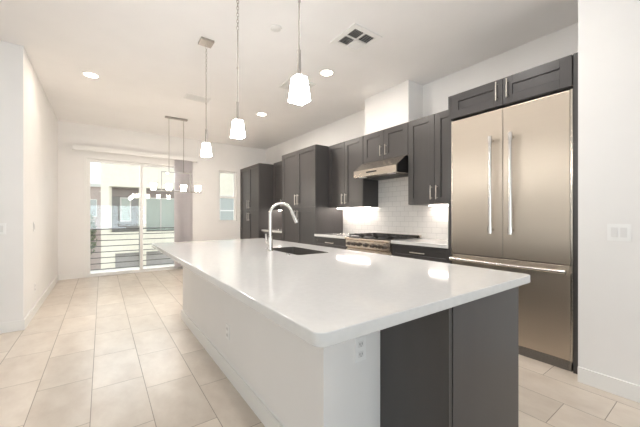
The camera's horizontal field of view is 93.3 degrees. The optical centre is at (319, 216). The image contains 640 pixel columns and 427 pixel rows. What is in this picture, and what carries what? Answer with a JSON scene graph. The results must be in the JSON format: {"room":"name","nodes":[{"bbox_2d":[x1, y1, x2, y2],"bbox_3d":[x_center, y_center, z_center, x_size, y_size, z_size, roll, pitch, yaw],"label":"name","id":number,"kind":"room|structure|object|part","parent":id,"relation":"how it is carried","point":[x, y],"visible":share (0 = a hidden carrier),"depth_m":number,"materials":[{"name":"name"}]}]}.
{"room":"kitchen","nodes":[
{"label":"kitchen","id":0,"kind":"room"},
{"bbox_2d":[0,41,3,322],"bbox_3d":[-4.800,-0.305,2.179,3.565,3.050,0.150,0,0,-36],"label":"wall","id":1,"kind":"structure","parent":0,"point":[1,42],"depth_m":3.15,"materials":[{"name":"paint"}]},
{"bbox_2d":[0,223,5,233],"bbox_3d":[-3.340,0.130,3.134,0.118,0.116,0.010,0,0,-36],"label":"light switch","id":2,"kind":"object","parent":1,"relation":"attached to","point":[2,225],"visible":1,"depth_m":3.15,"materials":[{"name":"white plastic"}]},
{"bbox_2d":[0,320,22,333],"bbox_3d":[-4.569,1.165,2.244,3.415,0.110,0.014,0,0,-36],"label":"baseboard","id":3,"kind":"structure","parent":1,"relation":"attached to","point":[11,326],"depth_m":3.19,"materials":[{"name":"white paint"}]},
{"bbox_2d":[4,42,57,321],"bbox_3d":[-4.156,-0.305,4.462,0.150,3.050,3.100,0,0,-36],"label":"wall","id":4,"kind":"structure","parent":0,"point":[30,121],"depth_m":3.38,"materials":[{"name":"paint"}]},
{"bbox_2d":[23,274,58,329],"bbox_3d":[-4.086,1.165,4.504,0.014,0.110,3.114,0,0,-36],"label":"baseboard","id":5,"kind":"structure","parent":4,"relation":"attached to","point":[33,311],"depth_m":3.94,"materials":[{"name":"white paint"}]},
{"bbox_2d":[90,264,173,273],"bbox_3d":[-4.075,1.355,7.357,4.400,0.170,1.200,0,0,-36],"label":"floor","id":6,"kind":"structure","parent":0,"point":[163,265],"depth_m":7.35,"materials":[{"name":"concrete"}]},
{"bbox_2d":[90,227,173,270],"bbox_3d":[-4.261,0.770,7.700,4.140,1.000,0.064,0,0,-36],"label":"balcony railing","id":7,"kind":"object","parent":6,"relation":"on","point":[156,227],"visible":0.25,"depth_m":7.33,"materials":[{"name":"brown metal"}]},
{"bbox_2d":[58,120,265,277],"bbox_3d":[-3.292,-0.305,7.089,4.625,3.050,0.150,0,0,-36],"label":"wall","id":8,"kind":"structure","parent":0,"point":[206,226],"depth_m":6.54,"materials":[{"name":"paint"}]},
{"bbox_2d":[59,272,82,279],"bbox_3d":[-3.527,1.165,6.819,3.601,0.110,0.014,0,0,-36],"label":"baseboard","id":9,"kind":"structure","parent":8,"relation":"attached to","point":[71,275],"depth_m":5.87,"materials":[{"name":"white paint"}]},
{"bbox_2d":[84,156,182,277],"bbox_3d":[-3.929,0.010,6.616,1.950,2.420,0.152,0,0,-36],"label":"door","id":10,"kind":"structure","parent":8,"relation":"in","point":[87,159],"depth_m":6.30,"materials":[{"name":"white paint"}]},
{"bbox_3d":[-4.287,0.022,6.356,0.975,2.355,0.035,0,0,-36],"label":"panel","id":11,"kind":"part","parent":10,"relation":"part of","materials":[{"name":"clear glass"}]},
{"bbox_3d":[-3.580,0.022,6.915,0.945,2.355,0.035,0,0,-36],"label":"panel","id":12,"kind":"part","parent":10,"relation":"part of","materials":[{"name":"clear glass"}]},
{"bbox_2d":[72,144,197,267],"bbox_3d":[-3.849,-0.105,6.514,2.300,2.550,0.130,0,0,-36],"label":"vertical blind","id":13,"kind":"object","parent":8,"relation":"attached to","point":[182,201],"visible":0.91,"depth_m":6.95,"materials":[{"name":"white paint"}]},
{"bbox_2d":[219,171,236,221],"bbox_3d":[-2.374,-0.505,7.725,0.470,1.290,0.132,0,0,-36],"label":"window","id":14,"kind":"structure","parent":8,"relation":"in","point":[228,172],"depth_m":7.79,"materials":[{"name":"white paint"}]},
{"bbox_2d":[0,0,577,149],"bbox_3d":[-1.052,-1.905,0.937,8.190,0.150,12.750,0,0,-36],"label":"ceiling","id":15,"kind":"structure","parent":0,"point":[146,55],"depth_m":3.38,"materials":[{"name":"paint"}]},
{"bbox_2d":[81,71,99,78],"bbox_3d":[-2.960,-1.825,3.906,0.196,0.009,0.196,0,0,-36],"label":"recessed light","id":16,"kind":"object","parent":15,"relation":"in","point":[85,73],"visible":1,"depth_m":3.89,"materials":[{"name":"white paint"}]},
{"bbox_2d":[149,116,200,192],"bbox_3d":[-2.674,-1.141,5.629,0.880,1.378,0.092,0,0,-36],"label":"chandelier","id":17,"kind":"object","parent":15,"relation":"hanging from","point":[153,185],"visible":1,"depth_m":5.65,"materials":[{"name":"grey metal"}]},
{"bbox_3d":[-2.981,-0.532,5.408,0.092,0.105,0.092,0,0,-36],"label":"lamp shade","id":18,"kind":"part","parent":17,"relation":"part of","materials":[{"name":"white glass"}]},
{"bbox_3d":[-2.776,-0.532,5.556,0.092,0.105,0.092,0,0,-36],"label":"lamp shade","id":19,"kind":"part","parent":17,"relation":"part of","materials":[{"name":"white glass"}]},
{"bbox_3d":[-2.674,-0.635,5.629,0.880,0.366,0.020,0,0,-36],"label":"frame","id":20,"kind":"part","parent":17,"relation":"part of","materials":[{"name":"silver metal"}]},
{"bbox_3d":[-2.573,-1.310,5.703,0.010,1.000,0.010,0,0,-36],"label":"rod","id":21,"kind":"part","parent":17,"relation":"part of","materials":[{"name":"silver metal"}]},
{"bbox_3d":[-2.572,-0.532,5.703,0.092,0.105,0.092,0,0,-36],"label":"lamp shade","id":22,"kind":"part","parent":17,"relation":"part of","materials":[{"name":"white glass"}]},
{"bbox_2d":[184,93,210,102],"bbox_3d":[-1.900,-1.825,4.684,0.360,0.010,0.220,0,0,-36],"label":"ceiling vent","id":23,"kind":"object","parent":15,"relation":"in","point":[187,96],"visible":0.93,"depth_m":4.67,"materials":[{"name":"white metal"}]},
{"bbox_2d":[198,36,213,156],"bbox_3d":[-1.191,-1.230,3.163,0.132,1.200,0.132,0,0,-36],"label":"pendant light","id":24,"kind":"object","parent":15,"relation":"hanging from","point":[206,148],"visible":1,"depth_m":3.15,"materials":[{"name":"white glass"}]},
{"bbox_2d":[204,129,207,142],"bbox_3d":[-1.191,-0.835,3.163,0.044,0.150,0.044,0,0,-36],"label":"socket","id":25,"kind":"object","parent":24,"relation":"attached to","point":[205,129],"depth_m":3.15,"materials":[{"name":"grey metal"}]},
{"bbox_3d":[-1.191,-1.186,3.163,0.015,0.588,0.015,0,0,39],"label":"rod","id":26,"kind":"part","parent":24,"relation":"part of","materials":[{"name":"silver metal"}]},
{"bbox_3d":[-1.191,-1.644,3.163,0.016,0.327,0.016,0,0,9],"label":"chain","id":27,"kind":"part","parent":24,"relation":"part of","materials":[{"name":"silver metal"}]},
{"bbox_3d":[-1.191,-0.696,3.163,0.089,0.131,0.089,0,0,-36],"label":"lamp shade","id":28,"kind":"part","parent":24,"relation":"part of","materials":[{"name":"white glass"}]},
{"bbox_2d":[230,0,244,138],"bbox_3d":[-0.655,-1.230,2.407,0.132,1.200,0.132,0,0,-36],"label":"pendant light","id":29,"kind":"object","parent":15,"relation":"hanging from","point":[237,131],"visible":1,"depth_m":2.40,"materials":[{"name":"white glass"}]},
{"bbox_3d":[-0.655,-0.696,2.407,0.089,0.131,0.089,0,0,-36],"label":"lamp shade","id":30,"kind":"part","parent":29,"relation":"part of","materials":[{"name":"white glass"}]},
{"bbox_3d":[-0.655,-1.644,2.407,0.016,0.327,0.016,0,0,9],"label":"chain","id":31,"kind":"part","parent":29,"relation":"part of","materials":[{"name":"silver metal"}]},
{"bbox_2d":[236,102,239,119],"bbox_3d":[-0.655,-0.835,2.407,0.044,0.150,0.044,0,0,-36],"label":"socket","id":32,"kind":"object","parent":29,"relation":"attached to","point":[237,103],"depth_m":2.40,"materials":[{"name":"grey metal"}]},
{"bbox_3d":[-0.655,-1.186,2.407,0.015,0.588,0.015,0,0,39],"label":"rod","id":33,"kind":"part","parent":29,"relation":"part of","materials":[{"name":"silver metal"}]},
{"bbox_2d":[256,112,266,115],"bbox_3d":[-1.044,-1.825,5.412,0.196,0.009,0.196,0,0,-36],"label":"recessed light","id":34,"kind":"object","parent":15,"relation":"in","point":[258,113],"visible":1,"depth_m":5.41,"materials":[{"name":"white paint"}]},
{"bbox_2d":[270,24,281,31],"bbox_3d":[-0.428,-1.822,2.934,0.112,0.016,0.112,0,0,-36],"label":"smoke detector","id":35,"kind":"object","parent":15,"relation":"attached to","point":[275,27],"visible":1,"depth_m":2.92,"materials":[{"name":"white plastic"}]},
{"bbox_2d":[279,77,315,89],"bbox_3d":[-0.320,-1.825,4.221,0.380,0.010,0.380,0,0,-36],"label":"ceiling vent","id":36,"kind":"object","parent":15,"relation":"in","point":[286,85],"visible":0.43,"depth_m":4.21,"materials":[{"name":"white metal"}]},
{"bbox_2d":[288,0,309,104],"bbox_3d":[-0.114,-1.230,1.657,0.132,1.200,0.132,0,0,-36],"label":"pendant light","id":37,"kind":"object","parent":15,"relation":"hanging from","point":[299,94],"visible":1,"depth_m":1.64,"materials":[{"name":"white glass"}]},
{"bbox_3d":[-0.114,-0.696,1.657,0.089,0.131,0.089,0,0,-36],"label":"lamp shade","id":38,"kind":"part","parent":37,"relation":"part of","materials":[{"name":"white glass"}]},
{"bbox_2d":[297,49,301,74],"bbox_3d":[-0.114,-0.835,1.657,0.044,0.150,0.044,0,0,-36],"label":"socket","id":39,"kind":"object","parent":37,"relation":"attached to","point":[298,51],"depth_m":1.65,"materials":[{"name":"grey metal"}]},
{"bbox_3d":[-0.114,-1.186,1.657,0.015,0.588,0.015,0,0,-21],"label":"rod","id":40,"kind":"part","parent":37,"relation":"part of","materials":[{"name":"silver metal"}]},
{"bbox_2d":[319,69,333,75],"bbox_3d":[0.085,-1.825,3.847,0.196,0.009,0.196,0,0,-36],"label":"recessed light","id":41,"kind":"object","parent":15,"relation":"in","point":[324,72],"visible":1,"depth_m":3.83,"materials":[{"name":"white paint"}]},
{"bbox_2d":[330,23,381,53],"bbox_3d":[0.372,-1.822,3.117,0.378,0.016,0.378,0,0,-36],"label":"ceiling vent","id":42,"kind":"object","parent":15,"relation":"in","point":[356,37],"visible":1,"depth_m":3.10,"materials":[{"name":"grey metal"}]},
{"bbox_2d":[0,269,639,426],"bbox_3d":[-1.052,1.295,0.937,8.190,0.150,12.750,0,0,-36],"label":"floor","id":43,"kind":"structure","parent":0,"point":[111,350],"depth_m":2.33,"materials":[{"name":"tile"}]},
{"bbox_2d":[240,163,281,238],"bbox_3d":[-1.466,-0.003,7.603,0.755,2.445,1.147,0,0,-36],"label":"pantry cabinet","id":44,"kind":"object","parent":43,"relation":"on","point":[256,181],"visible":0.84,"depth_m":7.16,"materials":[{"name":"grey paint"}]},
{"bbox_3d":[-1.901,0.488,7.643,0.020,1.249,0.570,0,0,-36],"label":"door","id":45,"kind":"part","parent":44,"relation":"part of","materials":[{"name":"grey paint"}]},
{"bbox_3d":[-1.901,-0.682,7.643,0.020,1.076,0.570,0,0,-36],"label":"door","id":46,"kind":"part","parent":44,"relation":"part of","materials":[{"name":"grey paint"}]},
{"bbox_3d":[-1.565,0.488,7.178,0.020,1.249,0.570,0,0,-36],"label":"door","id":47,"kind":"part","parent":44,"relation":"part of","materials":[{"name":"grey paint"}]},
{"bbox_3d":[-1.565,-0.682,7.178,0.020,1.076,0.570,0,0,-36],"label":"door","id":48,"kind":"part","parent":44,"relation":"part of","materials":[{"name":"grey paint"}]},
{"bbox_2d":[263,231,281,240],"bbox_3d":[-0.822,0.783,6.787,0.665,0.874,0.920,0,0,-36],"label":"base cabinet","id":49,"kind":"object","parent":43,"relation":"on","point":[276,236],"visible":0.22,"depth_m":6.49,"materials":[{"name":"grey paint"}]},
{"bbox_2d":[262,229,281,232],"bbox_3d":[-0.817,0.325,6.791,0.652,0.040,0.920,0,0,-36],"label":"countertop","id":50,"kind":"structure","parent":49,"relation":"on","point":[264,230],"depth_m":6.68,"materials":[{"name":"white stone"}]},
{"bbox_2d":[282,144,342,244],"bbox_3d":[-0.196,-0.018,5.919,0.665,2.475,1.210,0,0,-36],"label":"pantry cabinet","id":51,"kind":"object","parent":43,"relation":"on","point":[305,170],"visible":0.7,"depth_m":5.53,"materials":[{"name":"grey paint"}]},
{"bbox_3d":[-0.604,0.476,5.998,0.020,1.274,0.601,0,0,-36],"label":"door","id":52,"kind":"part","parent":51,"relation":"part of","materials":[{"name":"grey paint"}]},
{"bbox_3d":[-0.604,-0.710,5.998,0.020,1.081,0.601,0,0,-36],"label":"door","id":53,"kind":"part","parent":51,"relation":"part of","materials":[{"name":"grey paint"}]},
{"bbox_3d":[-0.250,0.476,5.508,0.020,1.274,0.601,0,0,-36],"label":"door","id":54,"kind":"part","parent":51,"relation":"part of","materials":[{"name":"grey paint"}]},
{"bbox_3d":[-0.250,-0.710,5.508,0.020,1.081,0.601,0,0,-36],"label":"door","id":55,"kind":"part","parent":51,"relation":"part of","materials":[{"name":"grey paint"}]},
{"bbox_2d":[316,236,346,248],"bbox_3d":[0.407,0.783,5.083,0.665,0.874,0.842,0,0,-36],"label":"base cabinet","id":56,"kind":"object","parent":43,"relation":"on","point":[320,241],"visible":0.16,"depth_m":4.89,"materials":[{"name":"grey paint"}]},
{"bbox_2d":[314,233,357,238],"bbox_3d":[0.413,0.325,5.087,0.652,0.040,0.842,0,0,-36],"label":"countertop","id":57,"kind":"structure","parent":56,"relation":"on","point":[329,235],"depth_m":5.02,"materials":[{"name":"white stone"}]},
{"bbox_2d":[181,266,517,426],"bbox_3d":[-0.294,0.782,2.602,1.036,0.875,3.204,0,0,-36],"label":"kitchen island","id":58,"kind":"object","parent":43,"relation":"on","point":[457,366],"visible":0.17,"depth_m":1.45,"materials":[{"name":"paint"}]},
{"bbox_2d":[226,323,229,340],"bbox_3d":[-0.705,0.880,2.303,0.008,0.116,0.072,0,0,-36],"label":"outlet","id":59,"kind":"object","parent":58,"relation":"attached to","point":[227,325],"visible":1,"depth_m":2.29,"materials":[{"name":"white plastic"}]},
{"bbox_3d":[-0.670,1.165,2.553,0.368,0.110,2.843,0,0,-36],"label":"baseboard","id":60,"kind":"part","parent":58,"relation":"part of","materials":[{"name":"white paint"}]},
{"bbox_2d":[151,238,529,347],"bbox_3d":[-0.401,0.325,2.505,1.376,0.040,3.268,0,0,-36],"label":"island countertop","id":61,"kind":"structure","parent":58,"relation":"on","point":[337,296],"depth_m":1.37,"materials":[{"name":"white stone"}]},
{"bbox_2d":[265,202,298,250],"bbox_3d":[-0.336,0.089,2.682,0.298,0.432,0.058,0,0,-8],"label":"faucet","id":62,"kind":"object","parent":61,"relation":"on","point":[269,240],"visible":1,"depth_m":2.66,"materials":[{"name":"silver metal"}]},
{"bbox_3d":[-0.346,0.026,2.684,0.218,0.307,0.029,0,0,-10],"label":"spout","id":63,"kind":"part","parent":62,"relation":"part of","materials":[{"name":"silver metal"}]},
{"bbox_2d":[266,247,328,254],"bbox_3d":[-0.217,0.430,2.711,0.356,0.250,0.646,0,0,-36],"label":"sink","id":64,"kind":"object","parent":61,"relation":"in","point":[291,250],"visible":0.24,"depth_m":2.94,"materials":[{"name":"grey metal"}]},
{"bbox_2d":[355,335,365,362],"bbox_3d":[0.192,0.630,1.434,0.072,0.116,0.008,0,0,-36],"label":"outlet","id":65,"kind":"object","parent":58,"relation":"attached to","point":[360,342],"visible":1,"depth_m":1.43,"materials":[{"name":"white plastic"}]},
{"bbox_2d":[358,341,363,347],"bbox_3d":[0.194,0.606,1.432,0.034,0.028,0.002,0,0,-36],"label":"socket","id":66,"kind":"object","parent":65,"relation":"attached to","point":[360,343],"depth_m":1.43,"materials":[{"name":"grey plastic"}]},
{"bbox_2d":[358,351,363,357],"bbox_3d":[0.194,0.654,1.432,0.034,0.028,0.002,0,0,-36],"label":"socket","id":67,"kind":"object","parent":65,"relation":"attached to","point":[360,353],"depth_m":1.43,"materials":[{"name":"grey plastic"}]},
{"bbox_3d":[0.421,0.782,1.376,0.024,0.875,0.371,0,0,-36],"label":"panel","id":68,"kind":"part","parent":58,"relation":"part of","materials":[{"name":"grey paint"}]},
{"bbox_3d":[0.788,0.782,1.420,0.624,0.875,0.020,0,0,-36],"label":"panel","id":69,"kind":"part","parent":58,"relation":"part of","materials":[{"name":"grey paint"}]},
{"bbox_2d":[345,233,420,255],"bbox_3d":[0.870,0.741,4.364,0.737,0.958,0.858,0,0,-36],"label":"gas range","id":70,"kind":"object","parent":43,"relation":"on","point":[378,243],"visible":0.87,"depth_m":4.17,"materials":[{"name":"silver metal"}]},
{"bbox_3d":[0.641,0.391,4.199,0.058,0.158,0.858,0,0,-36],"label":"control panel","id":71,"kind":"part","parent":70,"relation":"part of","materials":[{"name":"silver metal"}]},
{"bbox_3d":[0.650,0.772,4.205,0.035,0.575,0.838,0,0,-36],"label":"oven door","id":72,"kind":"part","parent":70,"relation":"part of","materials":[{"name":"silver metal"}]},
{"bbox_2d":[347,236,415,240],"bbox_3d":[0.917,0.309,4.398,0.623,0.012,0.858,0,0,-36],"label":"cooktop","id":73,"kind":"object","parent":70,"relation":"in","point":[390,238],"depth_m":4.12,"materials":[{"name":"black metal"}]},
{"bbox_2d":[392,244,447,262],"bbox_3d":[1.392,0.783,3.718,0.665,0.874,0.792,0,0,-36],"label":"base cabinet","id":74,"kind":"object","parent":43,"relation":"on","point":[400,250],"visible":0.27,"depth_m":3.51,"materials":[{"name":"grey paint"}]},
{"bbox_2d":[391,238,447,248],"bbox_3d":[1.397,0.325,3.722,0.652,0.040,0.792,0,0,-36],"label":"countertop","id":75,"kind":"structure","parent":74,"relation":"on","point":[437,243],"depth_m":3.65,"materials":[{"name":"white stone"}]},
{"bbox_2d":[448,96,453,263],"bbox_3d":[1.636,-0.022,3.383,0.662,2.485,0.032,0,0,-36],"label":"panel","id":76,"kind":"object","parent":43,"relation":"on","point":[449,97],"visible":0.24,"depth_m":3.19,"materials":[{"name":"grey paint"}]},
{"bbox_2d":[449,89,572,371],"bbox_3d":[1.905,0.113,2.930,0.742,2.215,1.008,0,0,-36],"label":"refrigerator","id":77,"kind":"object","parent":43,"relation":"on","point":[512,166],"visible":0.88,"depth_m":2.60,"materials":[{"name":"silver metal"}]},
{"bbox_3d":[1.546,-0.303,2.974,0.048,1.371,0.486,0,0,-36],"label":"door","id":78,"kind":"part","parent":77,"relation":"part of","materials":[{"name":"silver metal"}]},
{"bbox_3d":[1.587,-0.290,2.806,0.082,0.898,0.039,0,0,-36],"label":"handle","id":79,"kind":"part","parent":77,"relation":"part of","materials":[{"name":"silver metal"}]},
{"bbox_3d":[1.687,-0.290,2.668,0.082,0.898,0.039,0,0,-36],"label":"handle","id":80,"kind":"part","parent":77,"relation":"part of","materials":[{"name":"silver metal"}]},
{"bbox_3d":[1.690,0.762,2.775,0.048,0.745,0.976,0,0,-36],"label":"freezer drawer","id":81,"kind":"part","parent":77,"relation":"part of","materials":[{"name":"silver metal"}]},
{"bbox_3d":[1.833,-0.303,2.576,0.048,1.371,0.486,0,0,-36],"label":"door","id":82,"kind":"part","parent":77,"relation":"part of","materials":[{"name":"silver metal"}]},
{"bbox_2d":[573,52,577,373],"bbox_3d":[2.256,-0.022,2.524,0.662,2.485,0.054,0,0,-36],"label":"panel","id":83,"kind":"object","parent":43,"relation":"on","point":[575,55],"visible":0.24,"depth_m":2.34,"materials":[{"name":"grey paint"}]},
{"bbox_2d":[365,80,422,134],"bbox_3d":[1.068,-1.542,4.476,0.310,0.575,0.830,0,0,-36],"label":"wall","id":84,"kind":"structure","parent":0,"point":[401,103],"depth_m":4.24,"materials":[{"name":"paint"}]},
{"bbox_2d":[266,22,577,239],"bbox_3d":[0.581,-0.305,5.535,0.160,3.050,6.903,0,0,-36],"label":"wall","id":85,"kind":"structure","parent":0,"point":[561,43],"depth_m":4.19,"materials":[{"name":"paint"}]},
{"bbox_2d":[273,161,281,209],"bbox_3d":[-0.708,-0.704,6.869,0.385,1.103,0.920,0,0,-36],"label":"upper cabinet","id":86,"kind":"object","parent":85,"relation":"attached to","point":[277,167],"visible":0.35,"depth_m":7.01,"materials":[{"name":"grey paint"}]},
{"bbox_2d":[328,136,377,207],"bbox_3d":[0.533,-0.704,5.148,0.385,1.103,0.885,0,0,-36],"label":"upper cabinet","id":87,"kind":"object","parent":85,"relation":"attached to","point":[344,190],"visible":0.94,"depth_m":4.99,"materials":[{"name":"grey paint"}]},
{"bbox_3d":[0.287,-0.703,5.242,0.020,1.094,0.439,0,0,-36],"label":"door","id":88,"kind":"part","parent":87,"relation":"part of","materials":[{"name":"grey paint"}]},
{"bbox_2d":[337,207,370,208],"bbox_3d":[0.568,-0.144,5.194,0.036,0.016,0.840,0,0,-36],"label":"light","id":89,"kind":"object","parent":87,"relation":"attached to","point":[351,207],"visible":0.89,"depth_m":5.14,"materials":[{"name":"white paint"}]},
{"bbox_3d":[0.546,-0.703,4.883,0.020,1.094,0.438,0,0,-36],"label":"door","id":90,"kind":"part","parent":87,"relation":"part of","materials":[{"name":"grey paint"}]},
{"bbox_2d":[354,155,407,179],"bbox_3d":[0.964,-0.691,4.410,0.531,0.245,0.825,0,0,-36],"label":"range hood","id":91,"kind":"object","parent":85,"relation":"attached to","point":[397,167],"visible":0.93,"depth_m":4.21,"materials":[{"name":"silver metal"}]},
{"bbox_3d":[1.214,-0.696,4.084,0.508,0.232,0.004,0,0,-36],"label":"panel","id":92,"kind":"part","parent":91,"relation":"part of","materials":[{"name":"black metal"}]},
{"bbox_2d":[363,122,407,163],"bbox_3d":[1.042,-1.035,4.442,0.385,0.440,0.845,0,0,-36],"label":"upper cabinet","id":93,"kind":"object","parent":85,"relation":"attached to","point":[392,142],"visible":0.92,"depth_m":4.31,"materials":[{"name":"grey paint"}]},
{"bbox_3d":[0.802,-1.034,4.529,0.020,0.431,0.419,0,0,-36],"label":"door","id":94,"kind":"part","parent":93,"relation":"part of","materials":[{"name":"grey paint"}]},
{"bbox_3d":[1.049,-1.034,4.186,0.020,0.431,0.418,0,0,-36],"label":"door","id":95,"kind":"part","parent":93,"relation":"part of","materials":[{"name":"grey paint"}]},
{"bbox_2d":[408,110,447,204],"bbox_3d":[1.515,-0.704,3.787,0.385,1.103,0.760,0,0,-36],"label":"upper cabinet","id":96,"kind":"object","parent":85,"relation":"attached to","point":[428,135],"visible":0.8,"depth_m":3.77,"materials":[{"name":"grey paint"}]},
{"bbox_3d":[1.290,-0.703,3.852,0.020,1.094,0.389,0,0,-36],"label":"door","id":97,"kind":"part","parent":96,"relation":"part of","materials":[{"name":"grey paint"}]},
{"bbox_3d":[1.513,-0.703,3.543,0.020,1.094,0.363,0,0,-36],"label":"door","id":98,"kind":"part","parent":96,"relation":"part of","materials":[{"name":"grey paint"}]},
{"bbox_2d":[451,55,572,120],"bbox_3d":[1.923,-1.139,2.944,0.710,0.252,1.008,0,0,-36],"label":"upper cabinet","id":99,"kind":"object","parent":85,"relation":"attached to","point":[556,76],"visible":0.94,"depth_m":2.67,"materials":[{"name":"grey paint"}]},
{"bbox_3d":[1.527,-1.139,2.969,0.020,0.243,0.500,0,0,-36],"label":"door","id":100,"kind":"part","parent":99,"relation":"part of","materials":[{"name":"grey paint"}]},
{"bbox_3d":[1.822,-1.139,2.560,0.020,0.243,0.500,0,0,-36],"label":"door","id":101,"kind":"part","parent":99,"relation":"part of","materials":[{"name":"grey paint"}]},
{"bbox_2d":[578,0,639,385],"bbox_3d":[3.955,-0.305,0.201,0.930,3.050,5.697,0,0,-36],"label":"wall","id":102,"kind":"structure","parent":0,"point":[608,30],"depth_m":2.10,"materials":[{"name":"paint"}]},
{"bbox_2d":[578,366,639,402],"bbox_3d":[3.485,1.165,0.046,0.014,0.110,5.397,0,0,-36],"label":"baseboard","id":103,"kind":"structure","parent":102,"relation":"attached to","point":[628,390],"depth_m":2.09,"materials":[{"name":"white paint"}]},
{"bbox_2d":[607,224,630,241],"bbox_3d":[2.036,0.110,2.058,0.010,0.116,0.118,0,0,-36],"label":"light switch","id":104,"kind":"object","parent":102,"relation":"attached to","point":[615,232],"visible":1,"depth_m":2.06,"materials":[{"name":"white plastic"}]},
{"label":"outside","id":105,"kind":"structure","parent":0,"visible":0},
{"bbox_3d":[-16.277,4.470,31.106,70.000,0.100,50.500,0,0,-36],"label":"ground","id":106,"kind":"structure","parent":105,"visible":0},
{"bbox_2d":[90,214,96,255],"bbox_3d":[-10.540,2.017,13.378,1.129,4.808,1.216,0,0,-36],"label":"tree","id":107,"kind":"object","parent":106,"relation":"on","point":[92,232],"visible":0.12,"depth_m":13.58,"materials":[{"name":"green plant"}]},
{"bbox_2d":[90,183,100,269],"bbox_3d":[-17.402,1.170,19.505,6.800,6.500,4.200,0,0,-36],"label":"building","id":108,"kind":"structure","parent":106,"relation":"on","point":[95,189],"depth_m":19.27,"materials":[{"name":"ceramic"}]},
{"bbox_3d":[-14.407,-0.530,19.114,0.400,1.000,0.020,0,0,-36],"label":"pane","id":109,"kind":"part","parent":108,"relation":"part of","materials":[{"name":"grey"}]},
{"bbox_2d":[101,163,233,268],"bbox_3d":[-5.999,-0.740,15.981,9.130,10.320,6.060,0,0,-36],"label":"building","id":110,"kind":"structure","parent":106,"relation":"on","point":[119,183],"depth_m":12.05,"materials":[{"name":"paint"}]},
{"bbox_3d":[-8.056,-0.280,12.524,0.290,0.900,0.020,0,0,-36],"label":"pane","id":111,"kind":"part","parent":110,"relation":"part of","materials":[{"name":"white"}]},
{"bbox_3d":[-7.237,-0.075,13.115,0.510,1.350,0.020,0,0,-36],"label":"pane","id":112,"kind":"part","parent":110,"relation":"part of","materials":[{"name":"white"}]},
{"bbox_3d":[-6.778,-0.075,13.446,0.500,1.350,0.020,0,0,-36],"label":"pane","id":113,"kind":"part","parent":110,"relation":"part of","materials":[{"name":"white"}]},
{"bbox_3d":[-4.135,-0.255,13.645,0.740,1.230,0.010,0,0,-36],"label":"pane","id":114,"kind":"part","parent":110,"relation":"part of","materials":[{"name":"grey"}]}
]}

